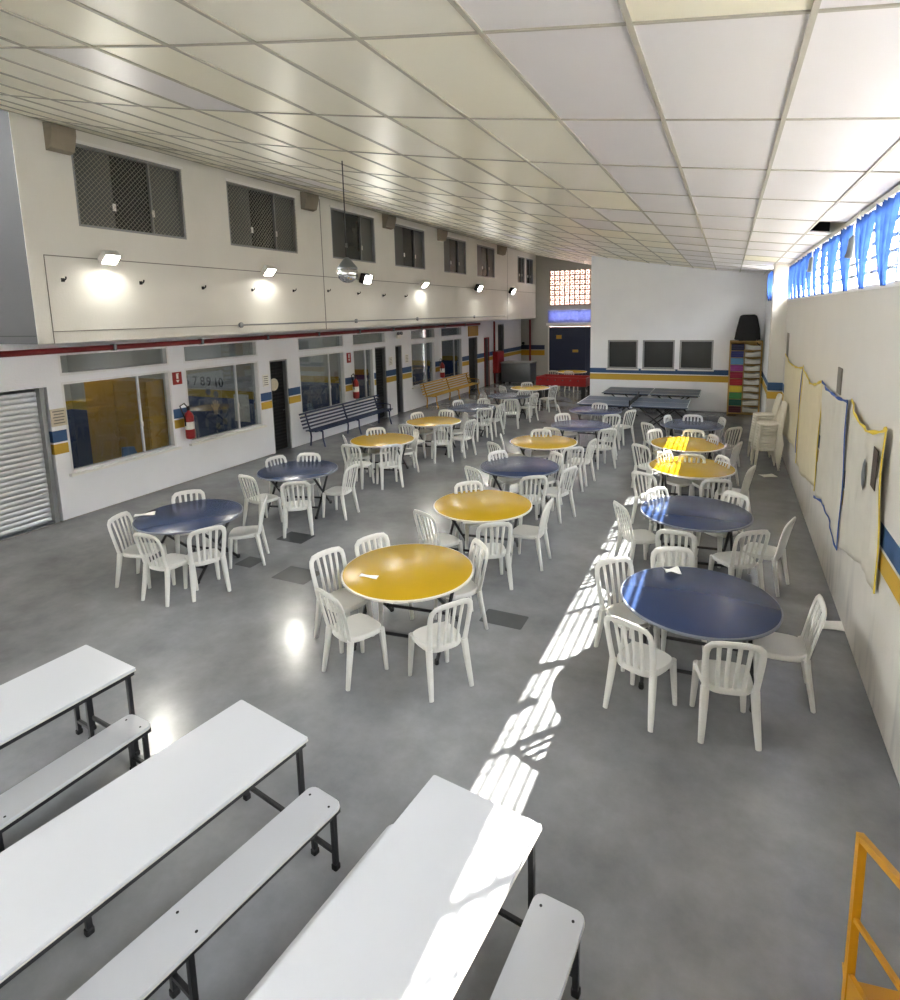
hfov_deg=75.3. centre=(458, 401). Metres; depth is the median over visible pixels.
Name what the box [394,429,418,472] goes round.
plastic chair
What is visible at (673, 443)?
round table
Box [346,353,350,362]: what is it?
wall sign
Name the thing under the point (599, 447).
plastic chair
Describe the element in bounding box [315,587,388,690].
plastic chair
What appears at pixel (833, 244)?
curtain
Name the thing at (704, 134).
ceiling
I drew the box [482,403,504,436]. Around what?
plastic chair
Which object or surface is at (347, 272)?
hanging lamp
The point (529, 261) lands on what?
window
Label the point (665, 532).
plastic chair
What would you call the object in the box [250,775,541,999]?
table
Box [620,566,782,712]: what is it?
round table
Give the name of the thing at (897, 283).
trim
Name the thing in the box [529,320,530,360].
riser pipe
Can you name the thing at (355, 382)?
fire extinguisher
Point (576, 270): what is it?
wall
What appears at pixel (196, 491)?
plastic chair
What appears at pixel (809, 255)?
curtain
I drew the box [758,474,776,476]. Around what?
paper scrap
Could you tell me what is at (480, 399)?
plastic chair
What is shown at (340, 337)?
window
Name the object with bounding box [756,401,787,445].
plastic chair
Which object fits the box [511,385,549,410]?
round table
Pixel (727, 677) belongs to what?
plastic chair
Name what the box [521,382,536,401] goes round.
plastic chair
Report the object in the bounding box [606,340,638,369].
window
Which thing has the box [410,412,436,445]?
plastic chair
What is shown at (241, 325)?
conduit
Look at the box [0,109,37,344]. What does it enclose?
wall
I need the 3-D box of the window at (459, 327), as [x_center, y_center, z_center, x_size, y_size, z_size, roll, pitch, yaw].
[-0.379,-2.919,24.241,0.160,0.390,2.000,3,9,25]
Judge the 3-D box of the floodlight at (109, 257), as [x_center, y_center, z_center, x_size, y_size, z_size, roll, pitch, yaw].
[-5.854,-2.413,9.730,0.275,0.238,0.260,3,9,25]
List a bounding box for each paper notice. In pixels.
[262,374,268,386]
[389,357,392,365]
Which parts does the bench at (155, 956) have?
leg, leg, frame, leg, leg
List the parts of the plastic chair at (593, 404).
backrest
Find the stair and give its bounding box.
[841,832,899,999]
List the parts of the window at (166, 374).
sill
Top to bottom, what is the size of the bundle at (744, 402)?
0.161 m
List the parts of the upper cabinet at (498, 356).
door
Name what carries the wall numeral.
attached to the window at (205, 420)
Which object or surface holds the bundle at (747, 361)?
in the rack
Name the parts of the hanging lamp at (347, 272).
rod, globe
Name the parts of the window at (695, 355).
sill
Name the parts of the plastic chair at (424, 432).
backrest, seat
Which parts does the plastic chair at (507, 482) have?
backrest, seat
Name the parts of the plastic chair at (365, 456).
backrest, seat, leg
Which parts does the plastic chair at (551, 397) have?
backrest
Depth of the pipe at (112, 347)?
12.23 m
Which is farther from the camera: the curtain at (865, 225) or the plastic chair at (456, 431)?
the plastic chair at (456, 431)
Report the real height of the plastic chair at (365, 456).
0.926 m
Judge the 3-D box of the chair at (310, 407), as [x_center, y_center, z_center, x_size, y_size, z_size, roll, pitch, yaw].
[-4.366,0.469,17.806,0.478,0.843,0.384,1,9,15]
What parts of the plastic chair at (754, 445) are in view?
seat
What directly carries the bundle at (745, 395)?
in the rack
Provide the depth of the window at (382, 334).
18.95 m
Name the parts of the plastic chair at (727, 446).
seat, backrest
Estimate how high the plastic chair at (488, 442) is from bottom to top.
0.926 m
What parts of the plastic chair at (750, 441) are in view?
leg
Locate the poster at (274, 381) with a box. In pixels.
[271,378,277,390]
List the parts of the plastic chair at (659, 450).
backrest, seat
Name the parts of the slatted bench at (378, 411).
frame, frame, frame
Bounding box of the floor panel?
[271,566,319,584]
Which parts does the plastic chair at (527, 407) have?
seat, backrest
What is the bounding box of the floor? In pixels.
[0,375,899,999]
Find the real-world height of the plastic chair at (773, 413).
0.926 m
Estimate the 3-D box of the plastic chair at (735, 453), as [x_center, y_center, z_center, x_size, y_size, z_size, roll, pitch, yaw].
[5.161,1.204,11.331,0.539,0.926,0.474,7,12,42]
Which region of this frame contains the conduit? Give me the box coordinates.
[238,315,504,327]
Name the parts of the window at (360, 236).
pane, pane, pane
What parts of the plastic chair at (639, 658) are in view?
leg, backrest, leg, seat, leg, leg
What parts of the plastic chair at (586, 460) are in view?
seat, leg, backrest, leg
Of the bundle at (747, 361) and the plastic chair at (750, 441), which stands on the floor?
the plastic chair at (750, 441)
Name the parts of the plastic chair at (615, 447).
seat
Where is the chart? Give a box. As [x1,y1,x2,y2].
[234,394,250,421]
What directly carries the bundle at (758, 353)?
in the rack
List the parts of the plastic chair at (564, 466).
seat, backrest, leg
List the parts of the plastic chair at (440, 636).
leg, leg, seat, leg, backrest, leg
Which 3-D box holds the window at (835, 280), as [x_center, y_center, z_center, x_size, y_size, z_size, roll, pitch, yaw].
[5.262,-1.907,8.169,0.066,0.751,2.400,3,9,25]
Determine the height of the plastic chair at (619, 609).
0.926 m
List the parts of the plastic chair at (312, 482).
seat, backrest, leg, leg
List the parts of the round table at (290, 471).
leg, leg, leg, leg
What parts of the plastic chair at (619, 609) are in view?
leg, backrest, leg, seat, leg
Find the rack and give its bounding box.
[726,340,762,414]
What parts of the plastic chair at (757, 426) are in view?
seat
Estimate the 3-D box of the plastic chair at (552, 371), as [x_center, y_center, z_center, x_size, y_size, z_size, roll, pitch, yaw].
[4.195,-0.947,25.707,0.474,0.926,0.539,2,9,19]
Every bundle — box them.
[742,400,757,405]
[742,406,757,412]
[743,379,758,384]
[743,386,758,391]
[743,393,757,398]
[744,358,759,363]
[744,365,759,370]
[744,372,759,377]
[745,344,760,349]
[745,351,760,356]
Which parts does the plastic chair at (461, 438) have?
seat, leg, backrest, leg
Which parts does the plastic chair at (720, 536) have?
leg, leg, seat, backrest, leg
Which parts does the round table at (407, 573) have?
leg, leg, leg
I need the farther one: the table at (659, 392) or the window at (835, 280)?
the table at (659, 392)
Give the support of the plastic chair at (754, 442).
on the plastic chair at (754, 445)
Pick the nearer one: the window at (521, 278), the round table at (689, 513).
the round table at (689, 513)
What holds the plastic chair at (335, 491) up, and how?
on the floor
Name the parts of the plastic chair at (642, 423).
leg, backrest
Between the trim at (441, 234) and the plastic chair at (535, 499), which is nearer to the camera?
the plastic chair at (535, 499)
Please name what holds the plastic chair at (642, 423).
on the floor
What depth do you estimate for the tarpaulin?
31.04 m
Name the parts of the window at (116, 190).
pane, pane, pane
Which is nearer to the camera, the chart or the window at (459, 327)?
the chart
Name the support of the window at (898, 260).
in the wall at (858, 332)
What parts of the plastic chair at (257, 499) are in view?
leg, backrest, seat, leg, leg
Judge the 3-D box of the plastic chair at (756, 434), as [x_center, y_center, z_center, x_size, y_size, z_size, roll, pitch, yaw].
[6.683,0.683,12.556,0.539,0.926,0.474,2,9,18]
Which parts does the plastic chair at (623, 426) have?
seat, leg, backrest, leg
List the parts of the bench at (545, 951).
leg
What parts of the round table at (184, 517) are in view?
leg, leg, leg, leg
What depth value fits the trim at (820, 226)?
8.48 m
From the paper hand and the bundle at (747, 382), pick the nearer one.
the paper hand
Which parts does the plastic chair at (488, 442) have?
backrest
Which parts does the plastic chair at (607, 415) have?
backrest, leg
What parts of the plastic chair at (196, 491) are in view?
leg, backrest, leg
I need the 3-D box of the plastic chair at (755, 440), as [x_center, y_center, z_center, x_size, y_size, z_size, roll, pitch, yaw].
[6.675,0.801,12.579,0.539,0.926,0.474,2,9,18]
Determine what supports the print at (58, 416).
attached to the wall plaque
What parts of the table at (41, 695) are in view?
frame, leg, leg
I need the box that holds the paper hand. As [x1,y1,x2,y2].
[211,400,219,413]
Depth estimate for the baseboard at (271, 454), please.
11.16 m
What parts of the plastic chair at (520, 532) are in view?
leg, leg, seat, leg, backrest, leg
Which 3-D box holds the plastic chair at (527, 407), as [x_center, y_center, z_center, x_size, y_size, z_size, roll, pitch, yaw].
[2.240,0.152,18.706,0.539,0.926,0.474,7,12,43]
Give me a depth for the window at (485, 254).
25.23 m
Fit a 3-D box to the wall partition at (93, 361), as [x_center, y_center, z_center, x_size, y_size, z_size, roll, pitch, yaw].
[-7.594,0.145,13.109,3.330,3.020,0.100,3,9,25]
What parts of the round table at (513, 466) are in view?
leg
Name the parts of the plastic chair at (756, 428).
seat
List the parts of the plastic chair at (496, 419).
leg, backrest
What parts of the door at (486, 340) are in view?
frame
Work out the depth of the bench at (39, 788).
3.98 m
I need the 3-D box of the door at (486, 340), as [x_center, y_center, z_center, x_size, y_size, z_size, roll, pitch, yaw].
[1.256,-1.920,27.910,0.195,2.310,0.600,3,9,25]
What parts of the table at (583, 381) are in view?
leg, leg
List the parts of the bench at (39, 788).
leg, leg, leg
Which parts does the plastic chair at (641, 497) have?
leg, backrest, seat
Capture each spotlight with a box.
[807,243,815,271]
[844,210,861,258]
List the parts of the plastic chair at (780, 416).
leg, seat, leg, backrest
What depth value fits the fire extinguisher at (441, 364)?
23.21 m
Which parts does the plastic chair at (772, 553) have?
seat, leg, backrest, leg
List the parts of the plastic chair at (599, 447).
leg, seat, backrest, leg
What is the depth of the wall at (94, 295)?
11.73 m
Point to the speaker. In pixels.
(748, 328)
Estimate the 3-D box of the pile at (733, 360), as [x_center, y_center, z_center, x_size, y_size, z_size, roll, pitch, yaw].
[9.025,-1.323,18.921,0.376,0.190,0.366,3,9,25]
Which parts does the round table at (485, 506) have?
leg, leg, leg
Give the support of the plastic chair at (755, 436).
on the plastic chair at (755, 440)
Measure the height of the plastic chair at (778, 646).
0.926 m
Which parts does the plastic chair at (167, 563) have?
leg, backrest, leg, seat, leg, leg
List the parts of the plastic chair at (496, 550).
leg, seat, backrest, leg, leg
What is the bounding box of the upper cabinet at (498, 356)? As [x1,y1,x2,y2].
[493,351,503,372]
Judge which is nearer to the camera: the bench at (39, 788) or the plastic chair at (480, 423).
the bench at (39, 788)
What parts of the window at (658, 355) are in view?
sill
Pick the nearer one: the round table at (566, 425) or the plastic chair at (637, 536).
the plastic chair at (637, 536)
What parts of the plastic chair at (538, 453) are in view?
seat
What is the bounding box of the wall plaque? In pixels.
[50,408,67,426]
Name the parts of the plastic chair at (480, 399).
backrest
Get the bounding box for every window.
[57,346,168,375]
[61,370,181,476]
[71,139,186,239]
[182,340,257,363]
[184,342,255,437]
[225,178,297,253]
[297,334,342,351]
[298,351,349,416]
[329,205,375,262]
[352,331,384,345]
[353,348,377,402]
[394,222,424,269]
[410,328,434,339]
[411,341,436,388]
[441,326,461,336]
[441,338,463,380]
[444,235,466,274]
[477,243,494,277]
[517,255,524,282]
[526,257,533,283]
[549,269,590,305]
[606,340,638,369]
[641,340,674,370]
[678,340,713,370]
[805,247,821,295]
[819,248,842,293]
[847,214,899,289]
[895,237,899,282]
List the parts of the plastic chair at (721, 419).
backrest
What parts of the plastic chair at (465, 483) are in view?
leg, leg, backrest, seat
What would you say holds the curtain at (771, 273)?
attached to the wall at (768, 303)
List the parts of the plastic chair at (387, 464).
leg, leg, seat, backrest, leg, leg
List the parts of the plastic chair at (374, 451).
leg, backrest, seat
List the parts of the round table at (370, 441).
leg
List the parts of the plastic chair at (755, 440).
seat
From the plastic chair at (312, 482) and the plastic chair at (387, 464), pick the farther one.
the plastic chair at (387, 464)
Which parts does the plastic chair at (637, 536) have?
leg, backrest, leg, seat, leg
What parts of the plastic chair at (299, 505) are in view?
leg, backrest, seat, leg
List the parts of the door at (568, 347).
gate post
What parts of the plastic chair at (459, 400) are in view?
backrest, seat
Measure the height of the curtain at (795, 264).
0.753 m
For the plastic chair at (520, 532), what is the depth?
8.01 m
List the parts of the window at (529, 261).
pane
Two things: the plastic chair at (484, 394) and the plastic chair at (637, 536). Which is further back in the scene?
the plastic chair at (484, 394)
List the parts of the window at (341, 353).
sill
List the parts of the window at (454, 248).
pane, pane, pane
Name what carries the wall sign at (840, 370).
attached to the wall at (858, 332)
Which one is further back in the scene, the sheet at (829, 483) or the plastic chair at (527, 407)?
the plastic chair at (527, 407)
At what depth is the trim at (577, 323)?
31.04 m
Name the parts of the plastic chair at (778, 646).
leg, seat, leg, leg, backrest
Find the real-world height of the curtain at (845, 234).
0.759 m
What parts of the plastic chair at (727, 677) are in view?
leg, leg, seat, backrest, leg, leg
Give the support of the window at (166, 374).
in the wall at (82, 494)
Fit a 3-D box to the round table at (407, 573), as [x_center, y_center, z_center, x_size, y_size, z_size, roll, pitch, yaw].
[-0.538,2.166,6.296,1.408,0.760,1.408,2,9,18]
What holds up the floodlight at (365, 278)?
attached to the wall at (94, 295)
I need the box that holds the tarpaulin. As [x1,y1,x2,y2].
[548,310,590,322]
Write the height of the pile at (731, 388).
0.190 m
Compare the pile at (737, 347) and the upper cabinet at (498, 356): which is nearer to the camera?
the pile at (737, 347)
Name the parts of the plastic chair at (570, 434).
backrest, seat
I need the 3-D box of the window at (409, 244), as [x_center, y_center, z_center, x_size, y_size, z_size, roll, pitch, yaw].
[-1.632,-5.083,19.133,0.135,1.345,2.087,3,9,25]
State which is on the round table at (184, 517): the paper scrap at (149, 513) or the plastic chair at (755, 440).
the paper scrap at (149, 513)
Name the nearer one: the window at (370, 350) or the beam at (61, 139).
the beam at (61, 139)
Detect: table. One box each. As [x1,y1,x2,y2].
[0,645,139,755]
[0,700,307,988]
[132,499,242,583]
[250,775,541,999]
[257,460,337,518]
[341,544,473,664]
[350,433,414,476]
[406,416,460,454]
[433,489,531,570]
[448,403,495,436]
[480,456,558,517]
[488,392,529,420]
[510,435,576,480]
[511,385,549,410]
[536,374,589,399]
[551,420,610,461]
[556,370,586,389]
[569,406,621,438]
[577,392,690,432]
[602,387,701,418]
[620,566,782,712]
[640,496,753,575]
[648,457,735,499]
[650,436,724,475]
[660,419,723,453]
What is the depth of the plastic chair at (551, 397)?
20.37 m
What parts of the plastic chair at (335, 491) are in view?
leg, leg, seat, leg, backrest, leg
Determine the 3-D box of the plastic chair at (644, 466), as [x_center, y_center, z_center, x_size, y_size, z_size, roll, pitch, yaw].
[3.674,1.241,11.295,0.539,0.926,0.474,-6,10,-29]
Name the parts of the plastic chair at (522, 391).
backrest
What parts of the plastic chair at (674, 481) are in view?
backrest, seat, leg, leg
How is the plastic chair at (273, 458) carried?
on the floor
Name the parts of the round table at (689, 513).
leg, leg, leg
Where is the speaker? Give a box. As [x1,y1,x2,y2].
[734,314,760,345]
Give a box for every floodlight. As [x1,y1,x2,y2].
[98,249,120,264]
[261,265,275,275]
[359,273,371,283]
[419,280,428,287]
[474,284,482,291]
[508,287,515,293]
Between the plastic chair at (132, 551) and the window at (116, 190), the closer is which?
the plastic chair at (132, 551)
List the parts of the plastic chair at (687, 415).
backrest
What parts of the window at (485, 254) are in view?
pane, pane, pane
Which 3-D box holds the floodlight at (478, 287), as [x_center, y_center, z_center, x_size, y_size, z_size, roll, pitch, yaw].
[0.794,-4.698,24.032,0.292,0.313,0.340,3,9,25]
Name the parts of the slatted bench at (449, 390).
frame, frame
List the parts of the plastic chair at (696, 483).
seat, backrest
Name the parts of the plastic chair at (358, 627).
leg, backrest, leg, seat, leg, leg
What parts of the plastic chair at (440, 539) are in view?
backrest, seat, leg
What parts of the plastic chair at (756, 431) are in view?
seat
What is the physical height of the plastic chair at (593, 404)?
0.926 m
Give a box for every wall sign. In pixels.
[172,372,181,384]
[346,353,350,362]
[786,333,789,356]
[836,367,842,394]
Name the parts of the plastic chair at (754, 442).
seat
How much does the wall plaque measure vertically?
0.300 m
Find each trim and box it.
[0,336,36,336]
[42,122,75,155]
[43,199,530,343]
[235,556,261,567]
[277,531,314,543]
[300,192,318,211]
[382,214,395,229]
[437,229,447,241]
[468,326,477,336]
[497,245,506,255]
[521,345,544,348]
[521,350,544,354]
[546,322,590,325]
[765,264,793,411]
[787,282,899,299]
[788,184,899,266]
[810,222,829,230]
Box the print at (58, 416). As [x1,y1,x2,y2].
[52,410,64,423]
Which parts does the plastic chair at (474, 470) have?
backrest, seat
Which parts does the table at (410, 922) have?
frame, leg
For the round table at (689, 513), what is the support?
on the floor
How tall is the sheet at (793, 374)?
1.783 m
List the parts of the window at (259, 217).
pane, pane, pane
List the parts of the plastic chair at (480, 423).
leg, seat, backrest, leg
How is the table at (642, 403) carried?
on the floor
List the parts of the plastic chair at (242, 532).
leg, leg, seat, leg, backrest, leg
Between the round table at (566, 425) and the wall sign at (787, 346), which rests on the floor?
the round table at (566, 425)
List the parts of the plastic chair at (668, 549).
leg, backrest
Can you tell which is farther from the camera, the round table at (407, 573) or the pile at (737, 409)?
the pile at (737, 409)
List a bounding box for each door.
[0,388,59,539]
[269,359,291,450]
[375,346,387,417]
[395,345,403,411]
[469,337,477,388]
[484,337,489,385]
[498,324,503,380]
[548,326,590,375]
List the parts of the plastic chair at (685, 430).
seat, backrest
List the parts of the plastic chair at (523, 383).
backrest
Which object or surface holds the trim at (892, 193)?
attached to the wall at (858, 332)
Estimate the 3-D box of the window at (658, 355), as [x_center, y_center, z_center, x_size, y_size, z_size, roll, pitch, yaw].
[6.909,-1.612,20.187,1.129,1.044,0.180,3,9,25]
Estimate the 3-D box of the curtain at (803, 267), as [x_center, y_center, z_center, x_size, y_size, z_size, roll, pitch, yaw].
[6.340,-2.298,10.686,0.090,0.754,0.639,3,9,25]
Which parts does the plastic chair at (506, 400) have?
leg, backrest, leg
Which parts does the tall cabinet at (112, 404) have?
door, door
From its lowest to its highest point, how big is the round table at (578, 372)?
0.760 m
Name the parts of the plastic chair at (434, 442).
leg, leg, seat, backrest, leg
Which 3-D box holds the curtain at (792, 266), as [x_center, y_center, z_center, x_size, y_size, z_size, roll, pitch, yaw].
[7.329,-2.641,12.817,0.080,0.751,0.503,3,9,25]
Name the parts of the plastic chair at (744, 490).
seat, leg, backrest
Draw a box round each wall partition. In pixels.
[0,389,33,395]
[66,349,162,466]
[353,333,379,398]
[411,329,430,384]
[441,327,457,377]
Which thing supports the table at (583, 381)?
on the floor
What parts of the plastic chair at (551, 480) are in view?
leg, seat, backrest, leg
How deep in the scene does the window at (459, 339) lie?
25.17 m
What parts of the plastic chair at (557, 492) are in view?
leg, seat, leg, backrest, leg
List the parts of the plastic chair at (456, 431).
seat, backrest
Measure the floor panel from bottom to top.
0.003 m
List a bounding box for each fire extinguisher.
[179,403,195,438]
[351,373,358,398]
[439,359,444,377]
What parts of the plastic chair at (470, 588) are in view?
leg, leg, seat, backrest, leg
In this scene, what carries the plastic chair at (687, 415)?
on the floor
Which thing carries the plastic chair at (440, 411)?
on the floor
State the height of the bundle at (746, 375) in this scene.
0.155 m
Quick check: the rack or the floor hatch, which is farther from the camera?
the rack
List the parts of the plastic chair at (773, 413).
seat, backrest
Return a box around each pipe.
[0,323,479,357]
[493,321,495,382]
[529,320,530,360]
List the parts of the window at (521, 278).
pane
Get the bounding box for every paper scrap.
[134,511,155,516]
[359,574,377,578]
[662,566,681,573]
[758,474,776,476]
[822,621,844,630]
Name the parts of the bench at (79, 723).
leg, leg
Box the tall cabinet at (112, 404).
[84,378,168,463]
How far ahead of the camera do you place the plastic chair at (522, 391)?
19.22 m
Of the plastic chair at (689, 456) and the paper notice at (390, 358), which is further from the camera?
the paper notice at (390, 358)
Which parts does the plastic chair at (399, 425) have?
backrest, leg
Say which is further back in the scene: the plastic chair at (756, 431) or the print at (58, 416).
the plastic chair at (756, 431)
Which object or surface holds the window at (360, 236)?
in the wall at (94, 295)
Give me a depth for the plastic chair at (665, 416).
14.04 m
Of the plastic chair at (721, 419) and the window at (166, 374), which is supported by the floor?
the plastic chair at (721, 419)
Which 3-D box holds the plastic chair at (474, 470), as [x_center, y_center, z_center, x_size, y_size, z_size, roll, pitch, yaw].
[0.426,1.516,9.929,0.539,0.926,0.474,-7,11,-35]
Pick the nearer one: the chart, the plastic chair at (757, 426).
the plastic chair at (757, 426)
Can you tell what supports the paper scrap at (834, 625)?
on the floor
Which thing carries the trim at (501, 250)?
attached to the wall at (94, 295)
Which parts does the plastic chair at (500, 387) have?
backrest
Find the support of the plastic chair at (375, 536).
on the floor
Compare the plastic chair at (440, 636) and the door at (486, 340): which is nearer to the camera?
the plastic chair at (440, 636)
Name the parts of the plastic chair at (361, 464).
leg, backrest, seat, leg, leg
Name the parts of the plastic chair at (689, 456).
backrest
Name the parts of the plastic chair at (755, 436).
seat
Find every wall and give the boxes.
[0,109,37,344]
[0,319,520,520]
[8,112,535,344]
[60,355,79,467]
[521,255,590,374]
[551,270,589,326]
[590,256,767,411]
[760,270,772,411]
[781,197,899,785]
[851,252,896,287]
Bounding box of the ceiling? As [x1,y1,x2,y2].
[0,0,899,273]
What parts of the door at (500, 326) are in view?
frame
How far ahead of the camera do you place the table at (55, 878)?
3.15 m
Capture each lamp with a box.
[103,255,119,263]
[265,269,274,275]
[337,161,357,282]
[364,276,371,283]
[396,332,402,338]
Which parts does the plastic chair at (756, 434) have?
seat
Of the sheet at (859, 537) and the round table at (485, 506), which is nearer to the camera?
the sheet at (859, 537)
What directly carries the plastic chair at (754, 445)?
on the plastic chair at (753, 447)
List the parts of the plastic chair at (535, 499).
seat, backrest, leg, leg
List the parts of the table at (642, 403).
leg, leg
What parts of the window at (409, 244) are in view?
pane, pane, pane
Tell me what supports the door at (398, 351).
in the wall at (82, 494)
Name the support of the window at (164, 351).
in the wall at (82, 494)
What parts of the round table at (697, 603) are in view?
leg, leg, leg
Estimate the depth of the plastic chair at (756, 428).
12.35 m
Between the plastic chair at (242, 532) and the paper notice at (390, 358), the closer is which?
the plastic chair at (242, 532)
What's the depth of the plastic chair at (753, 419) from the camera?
13.10 m
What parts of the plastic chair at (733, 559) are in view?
leg, leg, seat, backrest, leg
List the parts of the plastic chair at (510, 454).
backrest, seat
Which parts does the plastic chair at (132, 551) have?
leg, backrest, leg, seat, leg, leg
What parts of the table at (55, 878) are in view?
leg, leg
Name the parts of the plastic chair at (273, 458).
leg, backrest, leg, seat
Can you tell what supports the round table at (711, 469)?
on the floor
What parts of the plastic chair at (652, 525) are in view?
leg, backrest, seat, leg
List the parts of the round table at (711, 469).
leg, leg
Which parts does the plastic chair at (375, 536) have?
backrest, leg, leg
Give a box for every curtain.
[767,273,769,300]
[769,271,772,300]
[788,266,790,298]
[790,264,793,298]
[793,262,796,298]
[796,259,801,297]
[801,256,806,296]
[806,251,813,296]
[812,247,819,295]
[820,241,827,294]
[827,234,839,293]
[839,224,855,291]
[855,210,875,288]
[875,192,899,285]
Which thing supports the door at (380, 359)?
in the wall at (82, 494)
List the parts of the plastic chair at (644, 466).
leg, backrest, seat, leg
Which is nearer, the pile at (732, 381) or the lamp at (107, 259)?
the lamp at (107, 259)
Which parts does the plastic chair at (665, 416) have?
backrest, seat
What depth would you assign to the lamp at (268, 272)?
13.04 m
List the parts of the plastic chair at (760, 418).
seat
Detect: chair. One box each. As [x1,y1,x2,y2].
[107,511,166,588]
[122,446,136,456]
[133,532,198,606]
[171,489,208,553]
[183,525,230,601]
[228,495,269,568]
[238,474,282,525]
[265,455,304,507]
[280,481,313,537]
[290,452,321,508]
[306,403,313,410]
[309,546,374,652]
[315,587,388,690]
[322,463,359,520]
[341,444,374,488]
[342,435,370,479]
[355,532,413,625]
[366,427,391,472]
[376,444,403,489]
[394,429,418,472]
[398,424,425,457]
[408,598,473,702]
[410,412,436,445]
[413,509,462,553]
[431,424,453,462]
[432,410,454,446]
[434,538,488,629]
[446,412,467,449]
[450,419,476,457]
[452,399,475,432]
[454,480,493,552]
[465,466,498,489]
[469,398,489,431]
[471,522,512,589]
[472,408,492,441]
[482,392,500,418]
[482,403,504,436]
[487,441,518,489]
[488,450,523,494]
[499,386,516,410]
[500,433,524,456]
[503,399,518,428]
[510,498,552,570]
[512,475,547,526]
[517,390,532,417]
[518,393,538,421]
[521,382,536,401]
[527,451,562,504]
[530,429,551,459]
[538,466,576,523]
[539,385,557,411]
[543,427,570,464]
[548,370,559,390]
[551,446,583,491]
[554,413,579,445]
[564,371,577,391]
[565,438,596,486]
[585,403,607,437]
[587,428,616,469]
[594,556,659,671]
[596,419,619,459]
[598,414,620,449]
[603,614,676,732]
[609,409,635,445]
[613,500,660,575]
[631,443,664,489]
[631,471,665,530]
[641,422,668,459]
[645,486,692,551]
[646,428,678,472]
[648,546,706,651]
[655,529,697,567]
[656,451,694,495]
[663,415,686,436]
[676,454,705,495]
[678,429,704,456]
[680,414,702,452]
[689,454,730,500]
[690,641,766,750]
[696,490,749,567]
[699,479,731,501]
[700,417,725,454]
[703,434,718,459]
[708,530,769,590]
[714,465,755,512]
[720,441,742,485]
[722,427,741,466]
[738,517,795,596]
[747,438,772,461]
[751,431,782,470]
[752,396,781,425]
[752,401,781,433]
[753,393,781,427]
[753,426,783,465]
[753,427,783,467]
[753,594,826,712]
[754,416,785,456]
[754,420,784,459]
[754,422,784,462]
[755,410,786,451]
[755,415,785,454]
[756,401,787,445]
[756,404,786,448]
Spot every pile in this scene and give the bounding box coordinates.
[728,406,740,412]
[729,385,741,391]
[729,392,741,398]
[729,399,740,405]
[730,365,742,370]
[730,372,742,377]
[730,379,742,384]
[731,344,743,350]
[731,351,743,357]
[731,358,742,364]
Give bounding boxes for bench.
[0,714,150,852]
[66,787,340,999]
[74,700,93,738]
[245,824,392,999]
[299,395,392,446]
[420,372,479,407]
[490,894,584,999]
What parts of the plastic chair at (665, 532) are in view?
seat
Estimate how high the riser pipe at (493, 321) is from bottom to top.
3.030 m
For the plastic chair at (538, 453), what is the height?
0.926 m
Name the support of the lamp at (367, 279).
attached to the floodlight at (365, 278)
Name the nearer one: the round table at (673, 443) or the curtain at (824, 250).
the curtain at (824, 250)
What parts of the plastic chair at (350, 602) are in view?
leg, backrest, leg, seat, leg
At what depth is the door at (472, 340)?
26.71 m
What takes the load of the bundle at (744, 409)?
in the rack
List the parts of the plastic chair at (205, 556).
leg, leg, seat, backrest, leg, leg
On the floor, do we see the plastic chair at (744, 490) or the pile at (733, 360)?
the plastic chair at (744, 490)
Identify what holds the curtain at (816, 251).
hanging from the window at (818, 268)
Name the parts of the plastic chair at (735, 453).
leg, backrest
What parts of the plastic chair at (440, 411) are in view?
seat, backrest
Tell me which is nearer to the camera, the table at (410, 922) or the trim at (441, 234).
the table at (410, 922)
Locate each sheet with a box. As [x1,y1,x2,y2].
[783,353,802,452]
[795,365,821,490]
[813,380,848,550]
[839,399,887,593]
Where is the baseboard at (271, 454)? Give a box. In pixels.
[0,454,272,541]
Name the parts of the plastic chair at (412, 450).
seat, backrest, leg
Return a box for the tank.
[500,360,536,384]
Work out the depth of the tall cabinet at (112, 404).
12.27 m
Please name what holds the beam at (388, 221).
attached to the wall at (94, 295)
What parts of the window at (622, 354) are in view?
sill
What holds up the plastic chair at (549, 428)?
on the floor
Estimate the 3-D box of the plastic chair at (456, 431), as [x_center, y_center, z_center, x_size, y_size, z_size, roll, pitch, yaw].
[-0.048,0.751,15.064,0.539,0.926,0.474,-4,9,-15]
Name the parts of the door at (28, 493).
guide rail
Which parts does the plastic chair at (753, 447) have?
leg, seat, leg, leg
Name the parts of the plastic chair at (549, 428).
backrest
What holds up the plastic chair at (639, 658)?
on the floor
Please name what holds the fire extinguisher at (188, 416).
attached to the wall at (82, 494)
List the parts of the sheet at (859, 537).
printed panel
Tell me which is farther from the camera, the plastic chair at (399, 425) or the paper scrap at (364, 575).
the plastic chair at (399, 425)
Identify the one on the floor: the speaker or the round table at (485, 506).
the round table at (485, 506)
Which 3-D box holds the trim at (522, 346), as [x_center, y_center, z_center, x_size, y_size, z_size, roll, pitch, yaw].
[2.504,-3.086,32.876,4.800,0.240,0.008,3,9,25]

